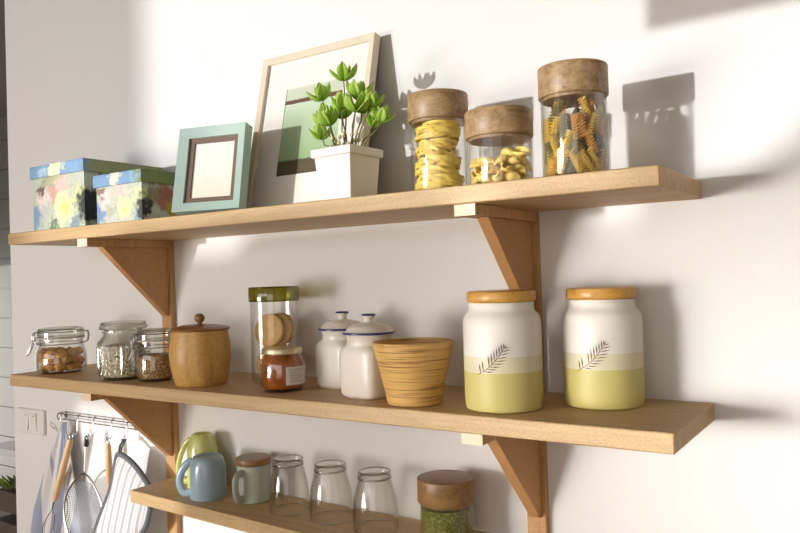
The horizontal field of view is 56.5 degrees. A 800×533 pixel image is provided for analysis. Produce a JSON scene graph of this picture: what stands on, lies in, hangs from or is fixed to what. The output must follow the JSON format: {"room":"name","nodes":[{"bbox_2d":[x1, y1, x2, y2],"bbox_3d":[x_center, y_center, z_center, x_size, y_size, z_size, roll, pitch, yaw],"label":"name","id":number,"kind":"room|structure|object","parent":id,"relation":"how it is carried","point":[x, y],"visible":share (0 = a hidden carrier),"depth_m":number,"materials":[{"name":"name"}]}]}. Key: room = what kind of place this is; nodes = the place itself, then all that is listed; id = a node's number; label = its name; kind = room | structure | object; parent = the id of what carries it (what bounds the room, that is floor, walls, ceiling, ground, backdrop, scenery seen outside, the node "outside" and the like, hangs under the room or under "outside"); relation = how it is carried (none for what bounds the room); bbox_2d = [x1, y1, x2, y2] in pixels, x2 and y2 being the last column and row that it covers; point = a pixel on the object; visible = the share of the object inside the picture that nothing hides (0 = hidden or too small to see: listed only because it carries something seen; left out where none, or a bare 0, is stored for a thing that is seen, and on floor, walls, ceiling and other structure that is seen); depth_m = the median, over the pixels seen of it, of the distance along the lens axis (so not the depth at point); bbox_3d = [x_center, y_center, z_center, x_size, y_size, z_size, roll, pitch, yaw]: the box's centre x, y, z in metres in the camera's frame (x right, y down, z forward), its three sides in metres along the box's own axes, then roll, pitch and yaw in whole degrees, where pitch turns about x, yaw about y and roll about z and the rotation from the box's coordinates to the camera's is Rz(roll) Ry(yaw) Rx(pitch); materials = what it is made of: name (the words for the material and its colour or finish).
{"room":"kitchen","nodes":[
{"label":"kitchen","id":0,"kind":"room"},
{"bbox_2d":[0,0,6,116],"bbox_3d":[-1.420,-1.126,1.444,6.800,0.100,5.040,-2,-1,34],"label":"ceiling","id":1,"kind":"structure","parent":0,"point":[3,86],"depth_m":3.78,"materials":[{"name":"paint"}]},
{"bbox_2d":[0,116,15,516],"bbox_3d":[-1.453,0.313,4.208,3.376,2.700,0.100,-2,-1,34],"label":"wall","id":2,"kind":"structure","parent":0,"point":[7,425],"depth_m":4.92,"materials":[{"name":"grey paint"}]},
{"bbox_2d":[0,440,14,456],"bbox_3d":[-1.637,1.034,4.048,1.600,0.035,0.380,-2,-1,34],"label":"trim","id":3,"kind":"structure","parent":2,"relation":"attached to","point":[7,448],"depth_m":4.25,"materials":[{"name":"white plastic"}]},
{"bbox_2d":[5,0,799,532],"bbox_3d":[0.348,0.219,1.329,3.624,2.700,0.120,-2,-1,34],"label":"wall","id":4,"kind":"structure","parent":0,"point":[707,92],"depth_m":1.41,"materials":[{"name":"white paint"}]},
{"bbox_2d":[17,407,45,435],"bbox_3d":[-1.102,0.462,2.220,0.140,0.074,0.015,-2,-1,34],"label":"light switch","id":5,"kind":"object","parent":4,"relation":"attached to","point":[31,421],"visible":1,"depth_m":2.21,"materials":[{"name":"white plastic"}]},
{"bbox_2d":[57,411,137,442],"bbox_3d":[-0.822,0.433,2.014,0.363,0.057,0.046,-2,-1,34],"label":"hook rail","id":6,"kind":"object","parent":4,"relation":"attached to","point":[66,414],"visible":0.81,"depth_m":2.01,"materials":[{"name":"silver metal"}]},
{"bbox_2d":[28,421,80,532],"bbox_3d":[-0.986,0.646,2.106,0.246,0.425,0.039,-2,-1,34],"label":"tea towel","id":7,"kind":"object","parent":6,"relation":"hanging from","point":[42,508],"visible":0.81,"depth_m":2.10,"materials":[{"name":"fabric"}]},
{"bbox_2d":[42,433,73,532],"bbox_3d":[-0.943,0.605,2.060,0.127,0.295,0.035,-2,-1,20],"label":"utensil","id":8,"kind":"object","parent":6,"relation":"hanging from","point":[66,455],"visible":1,"depth_m":2.04,"materials":[{"name":"brown wood"}]},
{"bbox_2d":[63,435,102,532],"bbox_3d":[-0.845,0.603,2.000,0.181,0.301,0.034,-2,-1,34],"label":"strainer","id":9,"kind":"object","parent":6,"relation":"hanging from","point":[97,505],"visible":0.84,"depth_m":2.02,"materials":[{"name":"silver metal"}]},
{"bbox_2d":[65,481,102,532],"bbox_3d":[-0.841,0.664,2.002,0.176,0.176,0.026,0,-3,34],"label":"bowl","id":10,"kind":"object","parent":9,"relation":"on","point":[97,505],"depth_m":2.03,"materials":[{"name":"silver metal"}]},
{"bbox_2d":[106,437,111,490],"bbox_3d":[-0.765,0.581,1.959,0.048,0.260,0.017,-2,-1,34],"label":"spatula","id":11,"kind":"object","parent":6,"relation":"hanging from","point":[108,446],"visible":0.47,"depth_m":1.95,"materials":[{"name":"brown wood"}]},
{"bbox_2d":[92,439,152,532],"bbox_3d":[-0.693,0.598,1.882,0.246,0.307,0.057,-2,-1,34],"label":"oven mitt","id":12,"kind":"object","parent":6,"relation":"hanging from","point":[117,514],"visible":0.88,"depth_m":1.85,"materials":[{"name":"fabric"}]},
{"bbox_2d":[77,238,175,352],"bbox_3d":[-0.645,0.096,1.775,0.036,0.319,0.242,-2,-1,34],"label":"shelf bracket","id":13,"kind":"object","parent":4,"relation":"attached to","point":[149,266],"visible":0.88,"depth_m":1.81,"materials":[{"name":"brown wood"}]},
{"bbox_2d":[81,393,181,532],"bbox_3d":[-0.632,0.504,1.769,0.036,0.442,0.242,-2,-1,34],"label":"shelf bracket","id":14,"kind":"object","parent":4,"relation":"attached to","point":[158,421],"visible":0.57,"depth_m":1.82,"materials":[{"name":"brown wood"}]},
{"bbox_2d":[130,476,488,532],"bbox_3d":[-0.210,0.520,1.517,0.944,0.028,0.192,-2,-1,34],"label":"wall shelf","id":15,"kind":"object","parent":4,"relation":"attached to","point":[164,495],"visible":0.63,"depth_m":1.53,"materials":[{"name":"brown wood"}]},
{"bbox_2d":[175,431,217,487],"bbox_3d":[-0.472,0.454,1.752,0.096,0.126,0.072,-2,-1,39],"label":"mug","id":16,"kind":"object","parent":15,"relation":"on","point":[203,441],"visible":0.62,"depth_m":1.73,"materials":[{"name":"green ceramic"}]},
{"bbox_2d":[176,452,226,501],"bbox_3d":[-0.441,0.469,1.659,0.104,0.092,0.079,-1,-1,-27],"label":"mug","id":17,"kind":"object","parent":15,"relation":"on","point":[208,469],"visible":1,"depth_m":1.64,"materials":[{"name":"blue ceramic"}]},
{"bbox_2d":[232,453,270,503],"bbox_3d":[-0.327,0.464,1.625,0.093,0.095,0.076,-1,-1,-24],"label":"mug","id":18,"kind":"object","parent":15,"relation":"on","point":[251,481],"visible":0.99,"depth_m":1.60,"materials":[{"name":"grey ceramic"}]},
{"bbox_2d":[269,454,309,516],"bbox_3d":[-0.232,0.453,1.550,0.085,0.110,0.085,-1,-1,-37],"label":"glass tumbler","id":19,"kind":"object","parent":15,"relation":"on","point":[301,456],"visible":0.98,"depth_m":1.55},
{"bbox_2d":[309,459,352,524],"bbox_3d":[-0.139,0.449,1.492,0.088,0.110,0.088,-2,-1,-15],"label":"glass tumbler","id":20,"kind":"object","parent":15,"relation":"on","point":[341,465],"visible":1,"depth_m":1.48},
{"bbox_2d":[353,466,398,532],"bbox_3d":[-0.048,0.445,1.424,0.088,0.110,0.088,-2,-1,-7],"label":"glass tumbler","id":21,"kind":"object","parent":15,"relation":"on","point":[387,473],"visible":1,"depth_m":1.42,"materials":[{"name":"glass"}]},
{"bbox_2d":[417,470,474,532],"bbox_3d":[0.083,0.436,1.334,0.102,0.118,0.102,-2,-1,11],"label":"glass jar","id":22,"kind":"object","parent":15,"relation":"on","point":[439,490],"visible":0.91,"depth_m":1.30,"materials":[{"name":"brown wood"}]},
{"bbox_2d":[421,505,471,532],"bbox_3d":[0.084,0.458,1.334,0.090,0.064,0.090,-2,-1,34],"label":"beans","id":23,"kind":"object","parent":22,"relation":"in","point":[433,521],"visible":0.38,"depth_m":1.30,"materials":[{"name":"food"}]},
{"bbox_2d":[8,164,701,245],"bbox_3d":[-0.246,-0.093,1.502,1.568,0.028,0.250,-2,-1,34],"label":"wall shelf","id":24,"kind":"object","parent":4,"relation":"attached to","point":[650,183],"visible":0.89,"depth_m":1.23,"materials":[{"name":"brown wood"}]},
{"bbox_2d":[30,158,162,230],"bbox_3d":[-0.743,-0.166,1.830,0.218,0.155,0.220,-2,-1,34],"label":"decorative box","id":25,"kind":"object","parent":24,"relation":"on","point":[64,194],"visible":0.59,"depth_m":1.73,"materials":[{"name":"cardboard"}]},
{"bbox_2d":[93,168,178,223],"bbox_3d":[-0.567,-0.150,1.682,0.168,0.109,0.170,-2,-1,34],"label":"decorative box","id":26,"kind":"object","parent":24,"relation":"on","point":[136,194],"visible":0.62,"depth_m":1.61,"materials":[{"name":"cardboard"}]},
{"bbox_2d":[171,122,252,214],"bbox_3d":[-0.380,-0.197,1.515,0.156,0.181,0.071,-2,-1,19],"label":"picture frame","id":27,"kind":"object","parent":24,"relation":"on","point":[213,162],"visible":0.9,"depth_m":1.51,"materials":[{"name":"green paint"}]},
{"bbox_2d":[191,141,234,197],"bbox_3d":[-0.380,-0.196,1.516,0.094,0.117,0.003,-2,-12,19],"label":"photo","id":28,"kind":"object","parent":27,"relation":"attached to","point":[212,162],"depth_m":1.51,"materials":[{"name":"paper"}]},
{"bbox_2d":[246,32,379,207],"bbox_3d":[-0.187,-0.286,1.536,0.304,0.350,0.098,-2,-1,34],"label":"picture frame","id":29,"kind":"object","parent":24,"relation":"on","point":[282,170],"visible":0.57,"depth_m":1.56,"materials":[{"name":"white"}]},
{"bbox_2d":[276,79,342,176],"bbox_3d":[-0.185,-0.285,1.539,0.160,0.200,0.004,-2,-14,34],"label":"print","id":30,"kind":"object","parent":29,"relation":"attached to","point":[295,143],"depth_m":1.55},
{"bbox_2d":[306,61,395,199],"bbox_3d":[-0.097,-0.244,1.359,0.182,0.259,0.117,-2,-1,37],"label":"potted plant","id":31,"kind":"object","parent":24,"relation":"on","point":[348,169],"visible":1,"depth_m":1.34,"materials":[{"name":"green plant"}]},
{"bbox_2d":[407,88,468,181],"bbox_3d":[0.067,-0.208,1.285,0.104,0.176,0.104,-2,-1,17],"label":"glass jar","id":32,"kind":"object","parent":24,"relation":"on","point":[425,105],"visible":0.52,"depth_m":1.24,"materials":[{"name":"brown wood"}]},
{"bbox_2d":[414,173,464,189],"bbox_3d":[0.069,-0.141,1.285,0.089,0.030,0.089,-2,-1,34],"label":"nest","id":33,"kind":"object","parent":32,"relation":"in","point":[429,181],"visible":0.57,"depth_m":1.25,"materials":[{"name":"food"}]},
{"bbox_2d":[415,155,461,177],"bbox_3d":[0.067,-0.172,1.283,0.083,0.030,0.083,-2,-1,34],"label":"nest","id":34,"kind":"object","parent":33,"relation":"on","point":[432,164],"visible":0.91,"depth_m":1.25,"materials":[{"name":"food"}]},
{"bbox_2d":[415,138,457,158],"bbox_3d":[0.064,-0.202,1.288,0.073,0.029,0.076,-2,-1,34],"label":"nest","id":35,"kind":"object","parent":34,"relation":"on","point":[436,146],"visible":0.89,"depth_m":1.26,"materials":[{"name":"food"}]},
{"bbox_2d":[414,119,460,142],"bbox_3d":[0.068,-0.232,1.285,0.082,0.029,0.081,-2,-1,34],"label":"nest","id":36,"kind":"object","parent":35,"relation":"on","point":[450,129],"visible":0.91,"depth_m":1.25,"materials":[{"name":"food"}]},
{"bbox_2d":[464,104,532,177],"bbox_3d":[0.160,-0.186,1.197,0.109,0.125,0.109,-1,-1,-29],"label":"glass jar","id":37,"kind":"object","parent":24,"relation":"on","point":[504,124],"visible":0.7,"depth_m":1.15,"materials":[{"name":"brown wood"}]},
{"bbox_2d":[469,158,483,168],"bbox_3d":[0.125,-0.165,1.190,0.028,0.017,0.019,-2,-1,16],"label":"pasta","id":38,"kind":"object","parent":37,"relation":"in","point":[474,162],"visible":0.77,"depth_m":1.19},
{"bbox_2d":[475,175,492,182],"bbox_3d":[0.133,-0.138,1.174,0.028,0.015,0.020,-2,-1,41],"label":"pasta","id":39,"kind":"object","parent":37,"relation":"in","point":[482,178],"visible":0.98,"depth_m":1.17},
{"bbox_2d":[478,157,494,165],"bbox_3d":[0.136,-0.164,1.170,0.028,0.014,0.020,-2,-1,4],"label":"pasta","id":40,"kind":"object","parent":37,"relation":"in","point":[484,161],"visible":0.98,"depth_m":1.16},
{"bbox_2d":[482,163,498,173],"bbox_3d":[0.141,-0.153,1.166,0.028,0.017,0.020,-1,-1,-44],"label":"pasta","id":41,"kind":"object","parent":37,"relation":"in","point":[491,168],"visible":0.98,"depth_m":1.16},
{"bbox_2d":[492,170,504,181],"bbox_3d":[0.154,-0.138,1.161,0.018,0.023,0.028,-2,-1,24],"label":"pasta","id":42,"kind":"object","parent":37,"relation":"in","point":[499,176],"visible":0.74,"depth_m":1.15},
{"bbox_2d":[492,154,510,164],"bbox_3d":[0.159,-0.167,1.160,0.028,0.018,0.020,-1,-1,-20],"label":"pasta","id":43,"kind":"object","parent":37,"relation":"in","point":[501,158],"visible":1,"depth_m":1.15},
{"bbox_2d":[501,162,513,172],"bbox_3d":[0.167,-0.154,1.160,0.020,0.018,0.029,-2,-1,12],"label":"pasta","id":44,"kind":"object","parent":37,"relation":"in","point":[510,168],"visible":1,"depth_m":1.15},
{"bbox_2d":[501,147,516,156],"bbox_3d":[0.174,-0.180,1.187,0.028,0.020,0.020,-2,-1,3],"label":"pasta","id":45,"kind":"object","parent":37,"relation":"in","point":[506,150],"visible":0.7,"depth_m":1.18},
{"bbox_2d":[504,171,520,180],"bbox_3d":[0.174,-0.140,1.163,0.028,0.017,0.020,-2,-1,1],"label":"pasta","id":46,"kind":"object","parent":37,"relation":"in","point":[513,175],"visible":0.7,"depth_m":1.16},
{"bbox_2d":[504,156,521,164],"bbox_3d":[0.176,-0.167,1.164,0.020,0.015,0.028,-1,-1,-42],"label":"pasta","id":47,"kind":"object","parent":37,"relation":"in","point":[513,160],"visible":1,"depth_m":1.16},
{"bbox_2d":[511,163,526,174],"bbox_3d":[0.186,-0.152,1.172,0.027,0.020,0.020,-2,-1,13],"label":"pasta","id":48,"kind":"object","parent":37,"relation":"in","point":[519,168],"visible":0.86,"depth_m":1.16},
{"bbox_2d":[512,146,529,156],"bbox_3d":[0.190,-0.183,1.177,0.028,0.019,0.019,-2,-1,23],"label":"pasta","id":49,"kind":"object","parent":37,"relation":"in","point":[521,150],"visible":1,"depth_m":1.18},
{"bbox_2d":[537,58,608,167],"bbox_3d":[0.260,-0.213,1.112,0.103,0.169,0.103,-2,-1,9],"label":"glass jar","id":50,"kind":"object","parent":24,"relation":"on","point":[570,80],"visible":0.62,"depth_m":1.07,"materials":[{"name":"brown wood"}]},
{"bbox_2d":[544,139,549,162],"bbox_3d":[0.224,-0.174,1.121,0.015,0.037,0.017,-2,-1,18],"label":"pasta","id":51,"kind":"object","parent":50,"relation":"in","point":[545,144],"visible":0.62,"depth_m":1.12,"materials":[{"name":"yellow food"}]},
{"bbox_2d":[543,119,551,142],"bbox_3d":[0.222,-0.203,1.116,0.015,0.038,0.018,-2,-1,-13],"label":"pasta","id":52,"kind":"object","parent":50,"relation":"in","point":[547,124],"visible":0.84,"depth_m":1.11,"materials":[{"name":"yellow food"}]},
{"bbox_2d":[545,152,554,175],"bbox_3d":[0.224,-0.152,1.105,0.015,0.038,0.023,-1,-1,-19],"label":"pasta","id":53,"kind":"object","parent":50,"relation":"in","point":[551,159],"visible":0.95,"depth_m":1.10,"materials":[{"name":"orange food"}]},
{"bbox_2d":[547,134,557,158],"bbox_3d":[0.225,-0.178,1.099,0.015,0.037,0.022,-1,-1,-20],"label":"pasta","id":54,"kind":"object","parent":50,"relation":"in","point":[550,150],"visible":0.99,"depth_m":1.10,"materials":[{"name":"yellow food"}]},
{"bbox_2d":[548,154,560,175],"bbox_3d":[0.228,-0.150,1.094,0.015,0.037,0.028,-1,-1,-34],"label":"pasta","id":55,"kind":"object","parent":50,"relation":"in","point":[555,162],"visible":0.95,"depth_m":1.09,"materials":[{"name":"orange food"}]},
{"bbox_2d":[548,116,560,139],"bbox_3d":[0.227,-0.202,1.093,0.015,0.038,0.025,-1,-1,-31],"label":"pasta","id":56,"kind":"object","parent":50,"relation":"in","point":[555,125],"visible":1,"depth_m":1.09,"materials":[{"name":"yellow food"}]},
{"bbox_2d":[548,132,561,156],"bbox_3d":[0.229,-0.178,1.091,0.015,0.038,0.026,-1,-1,-27],"label":"pasta","id":57,"kind":"object","parent":50,"relation":"in","point":[554,144],"visible":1,"depth_m":1.09,"materials":[{"name":"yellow food"}]},
{"bbox_2d":[547,98,564,121],"bbox_3d":[0.229,-0.228,1.090,0.015,0.037,0.030,-1,-1,-41],"label":"pasta","id":58,"kind":"object","parent":50,"relation":"in","point":[557,108],"visible":1,"depth_m":1.09,"materials":[{"name":"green food"}]},
{"bbox_2d":[555,150,569,174],"bbox_3d":[0.237,-0.152,1.083,0.024,0.037,0.015,-2,-1,32],"label":"pasta","id":59,"kind":"object","parent":50,"relation":"in","point":[563,159],"visible":1,"depth_m":1.08,"materials":[{"name":"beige food"}]},
{"bbox_2d":[559,113,570,138],"bbox_3d":[0.239,-0.204,1.081,0.015,0.037,0.017,-1,-1,-35],"label":"pasta","id":60,"kind":"object","parent":50,"relation":"in","point":[564,117],"visible":1,"depth_m":1.08,"materials":[{"name":"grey food"}]},
{"bbox_2d":[559,129,573,154],"bbox_3d":[0.242,-0.180,1.079,0.026,0.038,0.015,-2,-1,29],"label":"pasta","id":61,"kind":"object","parent":50,"relation":"in","point":[566,141],"visible":1,"depth_m":1.08,"materials":[{"name":"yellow food"}]},
{"bbox_2d":[564,154,580,173],"bbox_3d":[0.254,-0.150,1.089,0.030,0.037,0.015,-2,-1,17],"label":"pasta","id":62,"kind":"object","parent":50,"relation":"in","point":[570,168],"visible":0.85,"depth_m":1.09,"materials":[{"name":"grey food"}]},
{"bbox_2d":[570,113,581,138],"bbox_3d":[0.255,-0.202,1.074,0.016,0.037,0.015,-2,-1,20],"label":"pasta","id":63,"kind":"object","parent":50,"relation":"in","point":[573,117],"visible":1,"depth_m":1.07,"materials":[{"name":"orange food"}]},
{"bbox_2d":[567,149,585,172],"bbox_3d":[0.255,-0.152,1.074,0.027,0.038,0.014,-2,-1,16],"label":"pasta","id":64,"kind":"object","parent":50,"relation":"in","point":[573,157],"visible":0.97,"depth_m":1.07,"materials":[{"name":"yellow food"}]},
{"bbox_2d":[571,129,581,153],"bbox_3d":[0.255,-0.180,1.074,0.017,0.037,0.015,-2,-1,-8],"label":"pasta","id":65,"kind":"object","parent":50,"relation":"in","point":[575,142],"visible":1,"depth_m":1.07,"materials":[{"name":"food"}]},
{"bbox_2d":[576,111,588,137],"bbox_3d":[0.263,-0.205,1.074,0.022,0.037,0.015,-2,-1,-3],"label":"pasta","id":66,"kind":"object","parent":50,"relation":"in","point":[581,119],"visible":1,"depth_m":1.07,"materials":[{"name":"orange food"}]},
{"bbox_2d":[577,96,591,116],"bbox_3d":[0.272,-0.231,1.092,0.027,0.038,0.015,-1,-1,-29],"label":"pasta","id":67,"kind":"object","parent":50,"relation":"in","point":[584,104],"visible":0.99,"depth_m":1.09,"materials":[{"name":"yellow food"}]},
{"bbox_2d":[577,149,594,171],"bbox_3d":[0.268,-0.151,1.073,0.030,0.036,0.015,-2,-1,-7],"label":"pasta","id":68,"kind":"object","parent":50,"relation":"in","point":[585,160],"visible":0.94,"depth_m":1.07,"materials":[{"name":"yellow food"}]},
{"bbox_2d":[584,129,598,153],"bbox_3d":[0.277,-0.181,1.077,0.024,0.038,0.015,-2,-1,-16],"label":"pasta","id":69,"kind":"object","parent":50,"relation":"in","point":[590,140],"visible":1,"depth_m":1.07,"materials":[{"name":"orange food"}]},
{"bbox_2d":[588,98,594,112],"bbox_3d":[0.283,-0.231,1.106,0.014,0.033,0.035,-2,-1,18],"label":"pasta","id":70,"kind":"object","parent":50,"relation":"in","point":[590,101],"visible":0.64,"depth_m":1.09,"materials":[{"name":"orange food"}]},
{"bbox_2d":[585,112,599,136],"bbox_3d":[0.278,-0.204,1.078,0.028,0.038,0.015,-1,-1,-32],"label":"pasta","id":71,"kind":"object","parent":50,"relation":"in","point":[593,117],"visible":1,"depth_m":1.07,"materials":[{"name":"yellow food"}]},
{"bbox_2d":[585,147,601,170],"bbox_3d":[0.281,-0.154,1.078,0.028,0.038,0.015,-1,-1,-25],"label":"pasta","id":72,"kind":"object","parent":50,"relation":"in","point":[593,157],"visible":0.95,"depth_m":1.07,"materials":[{"name":"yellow food"}]},
{"bbox_2d":[593,132,601,156],"bbox_3d":[0.285,-0.177,1.082,0.015,0.037,0.017,-3,-1,45],"label":"pasta","id":73,"kind":"object","parent":50,"relation":"in","point":[595,134],"visible":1,"depth_m":1.08,"materials":[{"name":"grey food"}]},
{"bbox_2d":[595,117,604,137],"bbox_3d":[0.294,-0.206,1.093,0.015,0.036,0.029,-2,-1,29],"label":"pasta","id":74,"kind":"object","parent":50,"relation":"in","point":[600,127],"visible":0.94,"depth_m":1.09,"materials":[{"name":"orange food"}]},
{"bbox_2d":[594,149,605,170],"bbox_3d":[0.291,-0.154,1.087,0.015,0.038,0.029,-2,-1,34],"label":"pasta","id":75,"kind":"object","parent":50,"relation":"in","point":[601,158],"visible":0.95,"depth_m":1.08,"materials":[{"name":"orange food"}]},
{"bbox_2d":[595,101,605,118],"bbox_3d":[0.296,-0.231,1.100,0.015,0.032,0.036,-2,-1,15],"label":"pasta","id":76,"kind":"object","parent":50,"relation":"in","point":[600,106],"visible":1,"depth_m":1.09,"materials":[{"name":"yellow food"}]},
{"bbox_2d":[598,133,606,156],"bbox_3d":[0.296,-0.178,1.095,0.015,0.038,0.023,-2,-1,33],"label":"pasta","id":77,"kind":"object","parent":50,"relation":"in","point":[602,142],"visible":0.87,"depth_m":1.09,"materials":[{"name":"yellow food"}]},
{"bbox_2d":[10,363,713,454],"bbox_3d":[-0.235,0.253,1.497,1.582,0.028,0.250,-2,-1,34],"label":"wall shelf","id":78,"kind":"object","parent":4,"relation":"attached to","point":[661,426],"visible":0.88,"depth_m":1.18,"materials":[{"name":"brown wood"}]},
{"bbox_2d":[26,326,89,374],"bbox_3d":[-0.845,0.207,1.850,0.119,0.111,0.124,-2,-1,38],"label":"jar","id":79,"kind":"object","parent":78,"relation":"on","point":[35,343],"visible":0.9,"depth_m":1.84,"materials":[{"name":"clear glass"}]},
{"bbox_2d":[45,350,56,358],"bbox_3d":[-0.851,0.215,1.815,0.027,0.023,0.027,-2,-1,44],"label":"biscuit piece","id":80,"kind":"object","parent":79,"relation":"in","point":[49,354],"visible":0.99,"depth_m":1.81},
{"bbox_2d":[49,356,60,364],"bbox_3d":[-0.840,0.229,1.813,0.027,0.025,0.023,-1,-1,-32],"label":"biscuit piece","id":81,"kind":"object","parent":79,"relation":"in","point":[53,361],"visible":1,"depth_m":1.80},
{"bbox_2d":[54,363,66,371],"bbox_3d":[-0.830,0.247,1.819,0.028,0.024,0.028,-2,-1,24],"label":"biscuit piece","id":82,"kind":"object","parent":79,"relation":"in","point":[60,367],"visible":1,"depth_m":1.81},
{"bbox_2d":[55,349,66,357],"bbox_3d":[-0.828,0.213,1.817,0.026,0.022,0.027,-2,-1,42],"label":"biscuit piece","id":83,"kind":"object","parent":79,"relation":"in","point":[61,353],"visible":1,"depth_m":1.81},
{"bbox_2d":[61,355,72,363],"bbox_3d":[-0.816,0.228,1.821,0.027,0.020,0.028,-1,-1,-36],"label":"biscuit piece","id":84,"kind":"object","parent":79,"relation":"in","point":[67,359],"visible":1,"depth_m":1.81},
{"bbox_2d":[66,349,77,356],"bbox_3d":[-0.810,0.212,1.834,0.027,0.021,0.027,-1,-1,-30],"label":"biscuit piece","id":85,"kind":"object","parent":79,"relation":"in","point":[71,352],"visible":0.99,"depth_m":1.82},
{"bbox_2d":[97,320,147,380],"bbox_3d":[-0.629,0.189,1.694,0.116,0.130,0.116,-2,-1,-11],"label":"jar","id":86,"kind":"object","parent":78,"relation":"on","point":[122,321],"visible":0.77,"depth_m":1.68,"materials":[{"name":"clear glass"}]},
{"bbox_2d":[101,343,145,377],"bbox_3d":[-0.628,0.212,1.694,0.095,0.071,0.095,-2,-1,34],"label":"seeds","id":87,"kind":"object","parent":86,"relation":"in","point":[114,356],"visible":0.83,"depth_m":1.65,"materials":[{"name":"food"}]},
{"bbox_2d":[125,328,171,381],"bbox_3d":[-0.544,0.194,1.637,0.096,0.113,0.093,-2,-1,6],"label":"jar","id":88,"kind":"object","parent":78,"relation":"on","point":[133,346],"visible":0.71,"depth_m":1.62,"materials":[{"name":"clear glass"}]},
{"bbox_2d":[137,353,172,379],"bbox_3d":[-0.537,0.218,1.640,0.078,0.055,0.078,-2,-1,34],"label":"grain","id":89,"kind":"object","parent":88,"relation":"in","point":[151,366],"visible":0.9,"depth_m":1.61,"materials":[{"name":"food"}]},
{"bbox_2d":[169,313,231,387],"bbox_3d":[-0.417,0.172,1.554,0.127,0.148,0.127,-2,-1,-1],"label":"wooden pot","id":90,"kind":"object","parent":78,"relation":"on","point":[200,353],"visible":1,"depth_m":1.50,"materials":[{"name":"brown wood"}]},
{"bbox_2d":[248,286,298,371],"bbox_3d":[-0.262,0.141,1.559,0.105,0.198,0.105,-2,-1,34],"label":"storage jar","id":91,"kind":"object","parent":78,"relation":"on","point":[274,293],"visible":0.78,"depth_m":1.51,"materials":[{"name":"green glass"}]},
{"bbox_2d":[257,351,263,375],"bbox_3d":[-0.268,0.200,1.547,0.070,0.069,0.018,-2,-1,25],"label":"biscuit","id":92,"kind":"object","parent":91,"relation":"in","point":[260,356],"visible":0.21,"depth_m":1.55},
{"bbox_2d":[255,314,283,346],"bbox_3d":[-0.273,0.133,1.552,0.070,0.069,0.020,-2,-1,23],"label":"biscuit","id":93,"kind":"object","parent":92,"relation":"on","point":[269,329],"visible":0.98,"depth_m":1.54,"materials":[{"name":"food"}]},
{"label":"biscuit","id":94,"kind":"object","parent":91,"relation":"in","visible":0},
{"bbox_2d":[282,313,294,344],"bbox_3d":[-0.252,0.132,1.575,0.070,0.069,0.020,-2,-1,23],"label":"biscuit","id":95,"kind":"object","parent":94,"relation":"on","point":[287,315],"visible":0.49,"depth_m":1.56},
{"label":"biscuit","id":96,"kind":"object","parent":91,"relation":"in","visible":0},
{"bbox_2d":[274,313,291,345],"bbox_3d":[-0.257,0.132,1.560,0.070,0.069,0.020,-2,-1,23],"label":"biscuit","id":97,"kind":"object","parent":96,"relation":"on","point":[287,324],"visible":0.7,"depth_m":1.55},
{"bbox_2d":[260,345,304,392],"bbox_3d":[-0.226,0.197,1.434,0.088,0.082,0.086,-2,-1,34],"label":"jam jar","id":98,"kind":"object","parent":78,"relation":"on","point":[282,367],"visible":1,"depth_m":1.40,"materials":[{"name":"clear glass"}]},
{"bbox_2d":[291,368,301,381],"bbox_3d":[-0.196,0.205,1.404,0.004,0.024,0.033,-3,-1,45],"label":"print","id":99,"kind":"object","parent":98,"relation":"on","point":[296,373],"depth_m":1.40,"materials":[{"name":"grey"}]},
{"bbox_2d":[315,311,360,389],"bbox_3d":[-0.111,0.161,1.453,0.094,0.147,0.094,-1,-1,-43],"label":"canister","id":100,"kind":"object","parent":78,"relation":"on","point":[327,351],"visible":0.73,"depth_m":1.42,"materials":[{"name":"white"}]},
{"bbox_2d":[339,313,394,399],"bbox_3d":[-0.054,0.158,1.326,0.094,0.147,0.094,-2,-1,43],"label":"canister","id":101,"kind":"object","parent":78,"relation":"on","point":[360,376],"visible":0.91,"depth_m":1.29,"materials":[{"name":"white"}]},
{"bbox_2d":[372,337,453,407],"bbox_3d":[0.023,0.176,1.240,0.136,0.104,0.136,-2,-1,34],"label":"pot","id":102,"kind":"object","parent":78,"relation":"on","point":[413,370],"visible":1,"depth_m":1.19,"materials":[{"name":"wood"}]},
{"bbox_2d":[463,289,543,413],"bbox_3d":[0.162,0.130,1.177,0.123,0.185,0.124,-2,-1,34],"label":"ceramic canister","id":103,"kind":"object","parent":78,"relation":"on","point":[502,331],"visible":1,"depth_m":1.13,"materials":[{"name":"ceramic"}]},
{"bbox_2d":[562,286,644,409],"bbox_3d":[0.321,0.125,1.179,0.123,0.185,0.124,-2,-1,34],"label":"ceramic canister","id":104,"kind":"object","parent":78,"relation":"on","point":[602,327],"visible":1,"depth_m":1.13,"materials":[{"name":"ceramic"}]},
{"bbox_2d":[454,203,544,391],"bbox_3d":[0.170,0.064,1.229,0.036,0.319,0.242,-2,-1,34],"label":"shelf bracket","id":105,"kind":"object","parent":4,"relation":"attached to","point":[512,235],"visible":0.73,"depth_m":1.25,"materials":[{"name":"brown wood"}]},
{"bbox_2d":[461,433,549,532],"bbox_3d":[0.182,0.472,1.224,0.036,0.442,0.242,-2,-1,34],"label":"shelf bracket","id":106,"kind":"object","parent":4,"relation":"attached to","point":[523,462],"visible":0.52,"depth_m":1.27,"materials":[{"name":"brown wood"}]},
{"bbox_3d":[-1.335,1.672,1.407,6.800,0.100,5.040,-2,-1,34],"label":"floor","id":107,"kind":"structure","parent":0,"visible":0},
{"bbox_2d":[0,514,16,532],"bbox_3d":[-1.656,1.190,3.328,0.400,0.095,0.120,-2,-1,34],"label":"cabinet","id":108,"kind":"object","parent":107,"relation":"on","point":[8,523],"visible":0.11,"depth_m":3.34,"materials":[{"name":"brown"}]},
{"bbox_2d":[0,475,16,514],"bbox_3d":[-1.657,0.717,3.355,0.422,0.781,0.176,-2,-1,34],"label":"planter","id":109,"kind":"object","parent":108,"relation":"on","point":[8,492],"visible":0.09,"depth_m":3.37,"materials":[{"name":"brown"}]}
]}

